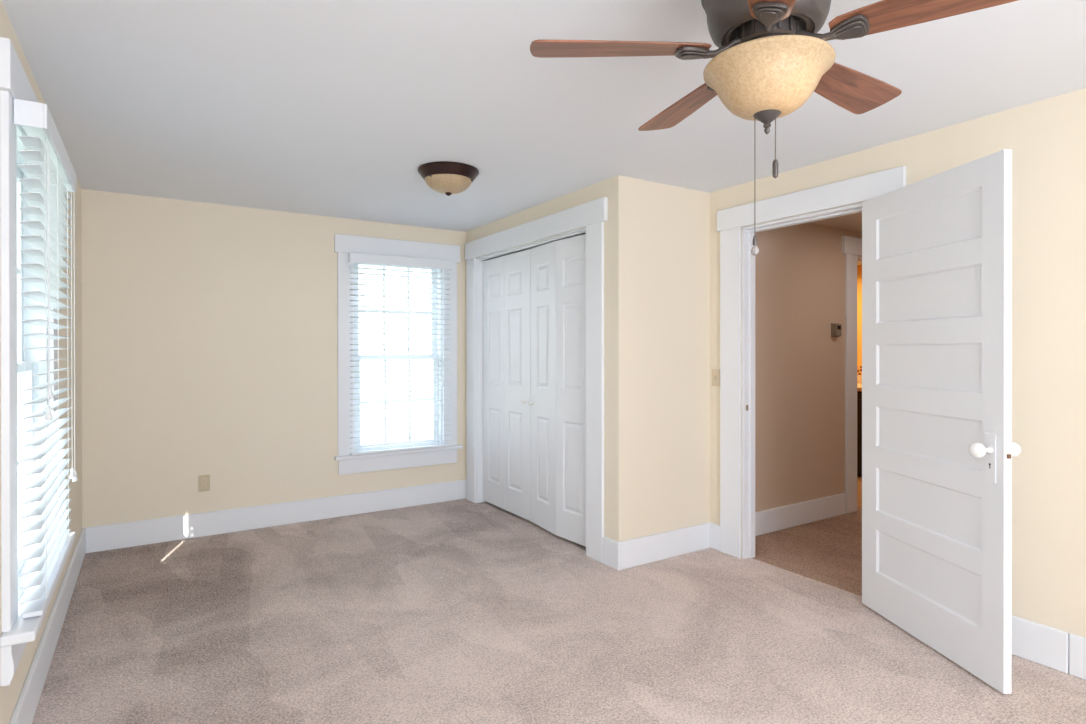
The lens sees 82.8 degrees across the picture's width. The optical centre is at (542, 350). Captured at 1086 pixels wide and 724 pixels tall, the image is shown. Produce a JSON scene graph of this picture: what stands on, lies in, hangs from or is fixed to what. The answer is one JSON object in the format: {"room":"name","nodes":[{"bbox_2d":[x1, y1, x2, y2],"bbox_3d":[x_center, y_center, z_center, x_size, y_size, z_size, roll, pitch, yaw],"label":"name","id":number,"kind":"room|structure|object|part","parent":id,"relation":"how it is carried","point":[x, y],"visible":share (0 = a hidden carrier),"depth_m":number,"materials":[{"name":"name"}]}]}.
{"room":"empty bedroom","nodes":[
{"label":"empty bedroom","id":0,"kind":"room"},
{"bbox_2d":[0,0,81,723],"bbox_3d":[-1.103,0.139,0.906,0.140,2.379,7.580,0,0,-33],"label":"wall","id":1,"kind":"structure","parent":0,"point":[9,695],"depth_m":3.34,"materials":[{"name":"beige paint"}]},
{"bbox_2d":[0,37,74,686],"bbox_3d":[-1.944,0.037,2.279,0.242,1.918,1.200,0,0,-33],"label":"window","id":2,"kind":"structure","parent":1,"relation":"in","point":[16,631],"depth_m":1.88,"materials":[{"name":"white paint"}]},
{"bbox_3d":[-1.990,-0.336,2.249,0.030,0.836,0.840,0,0,-33],"label":"sash","id":3,"kind":"part","parent":2,"relation":"part of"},
{"bbox_3d":[-1.961,0.441,2.269,0.030,0.789,0.840,0,0,-33],"label":"sash","id":4,"kind":"part","parent":2,"relation":"part of","materials":[{"name":"white wood"}]},
{"bbox_3d":[-1.978,0.047,2.257,0.160,1.641,0.880,0,0,-33],"label":"frame","id":5,"kind":"part","parent":2,"relation":"part of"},
{"bbox_2d":[14,99,77,618],"bbox_3d":[-1.835,0.029,2.304,0.085,1.600,0.955,0,0,-33],"label":"window blind","id":6,"kind":"object","parent":2,"relation":"attached to","point":[50,173],"visible":1,"depth_m":2.13,"materials":[{"name":"plastic"}]},
{"bbox_3d":[-1.657,0.047,2.011,0.055,1.535,0.002,0,0,-33],"label":"ladder cord","id":7,"kind":"part","parent":6,"relation":"part of","materials":[{"name":"white fabric"}]},
{"bbox_3d":[-1.830,0.820,2.291,0.052,0.017,0.889,0,0,-33],"label":"rail","id":8,"kind":"part","parent":6,"relation":"part of","materials":[{"name":"plastic"}]},
{"bbox_3d":[-1.624,-0.262,2.020,0.002,0.897,0.002,0,0,-33],"label":"pull cord","id":9,"kind":"part","parent":6,"relation":"part of","materials":[{"name":"white fabric"}]},
{"bbox_3d":[-1.640,-0.297,2.045,0.002,0.827,0.002,0,0,-33],"label":"pull cord","id":10,"kind":"part","parent":6,"relation":"part of","materials":[{"name":"white fabric"}]},
{"bbox_3d":[-1.834,0.046,2.287,0.055,1.535,0.002,0,0,-33],"label":"ladder cord","id":11,"kind":"part","parent":6,"relation":"part of","materials":[{"name":"white fabric"}]},
{"bbox_3d":[-2.010,0.046,2.563,0.055,1.535,0.002,0,0,-33],"label":"ladder cord","id":12,"kind":"part","parent":6,"relation":"part of","materials":[{"name":"white fabric"}]},
{"bbox_3d":[-2.017,-0.103,2.636,0.002,1.217,0.002,0,0,-33],"label":"pull cord","id":13,"kind":"part","parent":6,"relation":"part of","materials":[{"name":"white fabric"}]},
{"bbox_3d":[-2.030,-0.093,2.668,0.002,1.237,0.002,0,0,-33],"label":"pull cord","id":14,"kind":"part","parent":6,"relation":"part of","materials":[{"name":"white fabric"}]},
{"bbox_2d":[9,528,85,723],"bbox_3d":[-1.035,1.245,0.952,0.018,0.168,7.300,0,0,-33],"label":"baseboard","id":15,"kind":"structure","parent":1,"relation":"attached to","point":[27,703],"depth_m":2.54,"materials":[{"name":"white paint"}]},
{"bbox_2d":[81,189,465,527],"bbox_3d":[-1.549,0.129,5.036,3.557,2.379,0.140,0,0,-33],"label":"wall","id":16,"kind":"structure","parent":0,"point":[210,342],"depth_m":4.42,"materials":[{"name":"beige paint"}]},
{"bbox_2d":[198,474,209,491],"bbox_3d":[-2.417,0.944,4.394,0.072,0.118,0.010,0,0,-33],"label":"wall outlet","id":17,"kind":"object","parent":16,"relation":"attached to","point":[203,480],"visible":1,"depth_m":4.39,"materials":[{"name":"beige plastic"}]},
{"bbox_2d":[85,480,465,552],"bbox_3d":[-1.835,1.236,4.762,2.739,0.168,0.018,0,0,-33],"label":"baseboard","id":18,"kind":"structure","parent":16,"relation":"attached to","point":[158,530],"depth_m":4.58,"materials":[{"name":"white paint"}]},
{"bbox_2d":[334,234,462,474],"bbox_3d":[-1.224,0.029,5.223,1.097,1.912,0.215,0,0,-33],"label":"window","id":19,"kind":"structure","parent":16,"relation":"in","point":[343,244],"depth_m":5.16,"materials":[{"name":"white paint"}]},
{"bbox_3d":[-1.253,-0.344,5.252,0.730,0.836,0.030,0,0,-33],"label":"sash","id":20,"kind":"part","parent":19,"relation":"part of","materials":[{"name":"white wood"}]},
{"bbox_3d":[-1.235,0.435,5.226,0.730,0.794,0.030,0,0,-33],"label":"sash","id":21,"kind":"part","parent":19,"relation":"part of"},
{"bbox_3d":[-1.246,0.041,5.242,0.770,1.646,0.160,0,0,-33],"label":"frame","id":22,"kind":"part","parent":19,"relation":"part of","materials":[{"name":"white wood"}]},
{"bbox_2d":[348,252,451,454],"bbox_3d":[-1.169,0.025,5.128,0.876,1.609,0.066,0,0,-33],"label":"window blind","id":23,"kind":"object","parent":19,"relation":"attached to","point":[363,258],"visible":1,"depth_m":5.12,"materials":[{"name":"plastic"}]},
{"bbox_3d":[-1.438,0.043,4.962,0.002,1.544,0.055,0,0,-33],"label":"ladder cord","id":24,"kind":"part","parent":23,"relation":"part of","materials":[{"name":"white fabric"}]},
{"bbox_3d":[-1.171,0.821,5.134,0.856,0.017,0.052,0,0,-33],"label":"rail","id":25,"kind":"part","parent":23,"relation":"part of","materials":[{"name":"plastic"}]},
{"bbox_3d":[-1.172,0.042,5.132,0.002,1.544,0.055,0,0,-33],"label":"ladder cord","id":26,"kind":"part","parent":23,"relation":"part of","materials":[{"name":"white fabric"}]},
{"bbox_3d":[-0.907,0.042,5.302,0.002,1.544,0.055,0,0,-33],"label":"ladder cord","id":27,"kind":"part","parent":23,"relation":"part of","materials":[{"name":"white fabric"}]},
{"bbox_2d":[2,0,1085,231],"bbox_3d":[0.433,-1.114,1.885,3.788,0.120,7.580,0,0,-33],"label":"ceiling","id":28,"kind":"structure","parent":0,"point":[330,108],"depth_m":2.51,"materials":[{"name":"paint"}]},
{"bbox_2d":[418,161,478,195],"bbox_3d":[-0.554,-0.983,3.607,0.356,0.150,0.356,0,0,-33],"label":"ceiling light","id":29,"kind":"object","parent":28,"relation":"attached to","point":[444,177],"visible":1,"depth_m":3.50,"materials":[{"name":"beige glass"}]},
{"bbox_3d":[-0.554,-0.965,3.607,0.274,0.082,0.274,0,0,-33],"label":"lamp shade","id":30,"kind":"part","parent":29,"relation":"part of","materials":[{"name":"beige glass"}]},
{"bbox_2d":[530,0,1017,255],"bbox_3d":[0.607,-0.652,1.623,1.155,0.804,1.186,0,0,-33],"label":"ceiling fan","id":31,"kind":"object","parent":28,"relation":"hanging from","point":[771,57],"visible":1,"depth_m":1.53,"materials":[{"name":"brown wood"}]},
{"bbox_3d":[0.198,-0.782,1.596,0.463,0.006,0.144,0,11,0],"label":"blade","id":32,"kind":"part","parent":31,"relation":"part of","materials":[{"name":"brown wood"}]},
{"bbox_3d":[0.462,-0.783,1.961,0.144,0.006,0.463,-12,4,-18],"label":"blade","id":33,"kind":"part","parent":31,"relation":"part of","materials":[{"name":"brown wood"}]},
{"bbox_3d":[0.553,-0.455,1.607,0.003,0.332,0.003,0,0,-33],"label":"pull chain","id":34,"kind":"part","parent":31,"relation":"part of","materials":[{"name":"grey metal"}]},
{"bbox_3d":[0.581,-0.675,1.597,0.321,0.130,0.321,0,0,-33],"label":"lamp shade","id":35,"kind":"part","parent":31,"relation":"part of","materials":[{"name":"beige glass"}]},
{"bbox_3d":[0.463,-0.781,1.231,0.144,0.006,0.463,12,4,18],"label":"blade","id":36,"kind":"part","parent":31,"relation":"part of","materials":[{"name":"brown wood"}]},
{"bbox_3d":[0.600,-0.555,1.590,0.003,0.132,0.003,0,0,-33],"label":"pull chain","id":37,"kind":"part","parent":31,"relation":"part of","materials":[{"name":"grey metal"}]},
{"bbox_3d":[0.891,-0.783,1.822,0.463,0.006,0.144,0,-11,-36],"label":"blade","id":38,"kind":"part","parent":31,"relation":"part of","materials":[{"name":"brown wood"}]},
{"bbox_3d":[0.892,-0.782,1.371,0.463,0.006,0.144,0,-11,36],"label":"blade","id":39,"kind":"part","parent":31,"relation":"part of","materials":[{"name":"brown wood"}]},
{"bbox_2d":[466,175,633,541],"bbox_3d":[-0.065,0.129,4.642,0.120,2.379,2.123,0,0,-33],"label":"wall","id":40,"kind":"structure","parent":0,"point":[619,190],"depth_m":3.77,"materials":[{"name":"beige paint"}]},
{"bbox_2d":[482,234,585,546],"bbox_3d":[-0.100,0.261,4.680,0.073,2.070,1.592,0,0,-33],"label":"door","id":41,"kind":"structure","parent":40,"relation":"in","point":[534,299],"depth_m":4.56,"materials":[{"name":"white paint"}]},
{"bbox_2d":[465,197,607,562],"bbox_3d":[-0.095,0.184,4.663,0.148,2.268,1.983,0,0,-33],"label":"door frame","id":42,"kind":"structure","parent":40,"relation":"attached to","point":[592,215],"depth_m":4.03,"materials":[{"name":"white paint"}]},
{"bbox_2d":[32,476,1085,723],"bbox_3d":[2.016,1.381,2.902,7.540,0.120,7.580,0,0,-33],"label":"floor","id":43,"kind":"structure","parent":0,"point":[461,611],"depth_m":2.84,"materials":[{"name":"carpet"}]},
{"bbox_2d":[857,375,861,476],"bbox_3d":[3.504,0.795,6.654,0.785,1.030,1.380,0,0,-33],"label":"bathroom vanity","id":44,"kind":"object","parent":43,"relation":"on","point":[859,377],"visible":0.02,"depth_m":6.36,"materials":[{"name":"brown wood"}]},
{"bbox_2d":[857,383,861,390],"bbox_3d":[3.511,0.395,6.658,0.769,0.040,1.380,0,0,-33],"label":"countertop","id":45,"kind":"structure","parent":44,"relation":"on","point":[859,385],"depth_m":6.42,"materials":[{"name":"stone"}]},
{"bbox_2d":[634,178,861,538],"bbox_3d":[2.430,0.126,5.049,4.523,2.379,0.120,0,0,-33],"label":"wall","id":46,"kind":"structure","parent":0,"point":[672,223],"depth_m":4.13,"materials":[{"name":"beige paint"}]},
{"bbox_2d":[602,523,709,570],"bbox_3d":[0.743,1.235,3.973,0.791,0.168,0.157,0,0,-33],"label":"baseboard","id":47,"kind":"structure","parent":46,"relation":"attached to","point":[630,553],"depth_m":3.85,"materials":[{"name":"white paint"}]},
{"bbox_2d":[755,493,845,535],"bbox_3d":[1.825,1.233,4.582,1.454,0.168,0.018,0,0,-33],"label":"baseboard","id":48,"kind":"structure","parent":46,"relation":"attached to","point":[788,516],"depth_m":4.64,"materials":[{"name":"white paint"}]},
{"bbox_2d":[831,323,841,336],"bbox_3d":[2.334,-0.164,4.890,0.095,0.110,0.044,0,0,-33],"label":"thermostat","id":49,"kind":"object","parent":46,"relation":"attached to","point":[836,328],"visible":1,"depth_m":4.87,"materials":[{"name":"grey plastic"}]},
{"bbox_2d":[842,236,861,512],"bbox_3d":[2.848,0.194,5.300,1.110,2.240,0.148,0,0,-33],"label":"door frame","id":50,"kind":"structure","parent":46,"relation":"attached to","point":[851,246],"depth_m":5.00,"materials":[{"name":"white paint"}]},
{"bbox_2d":[808,212,861,231],"bbox_3d":[2.716,-1.023,4.293,2.652,0.080,1.697,0,0,-33],"label":"ceiling","id":51,"kind":"structure","parent":0,"point":[853,222],"depth_m":4.72,"materials":[{"name":"beige paint"}]},
{"bbox_2d":[857,265,861,365],"bbox_3d":[3.684,0.119,7.194,0.100,2.379,2.143,0,0,-33],"label":"wall","id":52,"kind":"structure","parent":0,"point":[859,267],"depth_m":7.13,"materials":[{"name":"paint"}]},
{"bbox_2d":[857,366,861,374],"bbox_3d":[3.696,0.228,7.072,0.012,0.098,1.880,0,0,-33],"label":"tile border","id":53,"kind":"structure","parent":52,"relation":"attached to","point":[859,368],"depth_m":7.12,"materials":[{"name":"tile"}]},
{"bbox_2d":[857,375,861,382],"bbox_3d":[3.827,0.327,6.859,0.019,0.095,1.380,0,0,-33],"label":"backsplash","id":54,"kind":"structure","parent":52,"relation":"attached to","point":[859,377],"depth_m":7.11,"materials":[{"name":"stone"}]},
{"bbox_2d":[710,88,1085,637],"bbox_3d":[2.597,0.133,1.929,0.100,2.379,5.317,0,0,-33],"label":"wall","id":55,"kind":"structure","parent":0,"point":[1046,138],"depth_m":2.61,"materials":[{"name":"beige paint"}]},
{"bbox_2d":[709,522,719,550],"bbox_3d":[1.144,1.235,4.096,0.018,0.168,0.104,0,0,-33],"label":"baseboard","id":56,"kind":"structure","parent":55,"relation":"attached to","point":[714,528],"depth_m":4.08,"materials":[{"name":"white paint"}]},
{"bbox_2d":[712,369,719,386],"bbox_3d":[1.142,0.180,4.089,0.024,0.114,0.069,0,0,-33],"label":"light switch","id":57,"kind":"object","parent":55,"relation":"attached to","point":[715,372],"visible":1,"depth_m":4.09,"materials":[{"name":"beige plastic"}]},
{"bbox_2d":[717,166,906,558],"bbox_3d":[1.519,0.201,3.588,0.128,2.238,1.194,0,0,-33],"label":"door frame","id":58,"kind":"structure","parent":55,"relation":"attached to","point":[730,221],"depth_m":3.92,"materials":[{"name":"white paint"}]},
{"bbox_2d":[862,149,1020,693],"bbox_3d":[1.762,0.271,2.780,0.202,2.082,0.871,0,0,-1],"label":"door","id":59,"kind":"structure","parent":55,"relation":"in","point":[938,448],"depth_m":2.67,"materials":[{"name":"white paint"}]},
{"bbox_3d":[1.710,0.387,2.406,0.081,0.060,0.060,0,0,-7],"label":"knob","id":60,"kind":"part","parent":59,"relation":"part of","materials":[{"name":"white ceramic"}]},
{"bbox_3d":[1.777,0.412,2.354,0.022,0.140,0.002,0,0,-7],"label":"latch plate","id":61,"kind":"part","parent":59,"relation":"part of","materials":[{"name":"white paint"}]},
{"bbox_3d":[1.830,0.387,2.421,0.081,0.060,0.060,0,0,-7],"label":"knob","id":62,"kind":"part","parent":59,"relation":"part of","materials":[{"name":"white ceramic"}]},
{"bbox_2d":[1012,615,1085,679],"bbox_3d":[2.854,1.240,1.421,0.018,0.168,3.900,0,0,-33],"label":"baseboard","id":63,"kind":"structure","parent":55,"relation":"attached to","point":[1051,647],"depth_m":2.57,"materials":[{"name":"white paint"}]},
{"label":"outside","id":64,"kind":"structure","parent":0,"visible":0},
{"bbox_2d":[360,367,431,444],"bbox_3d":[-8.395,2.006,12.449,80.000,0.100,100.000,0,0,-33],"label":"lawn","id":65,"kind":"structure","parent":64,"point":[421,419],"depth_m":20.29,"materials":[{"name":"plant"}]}
]}

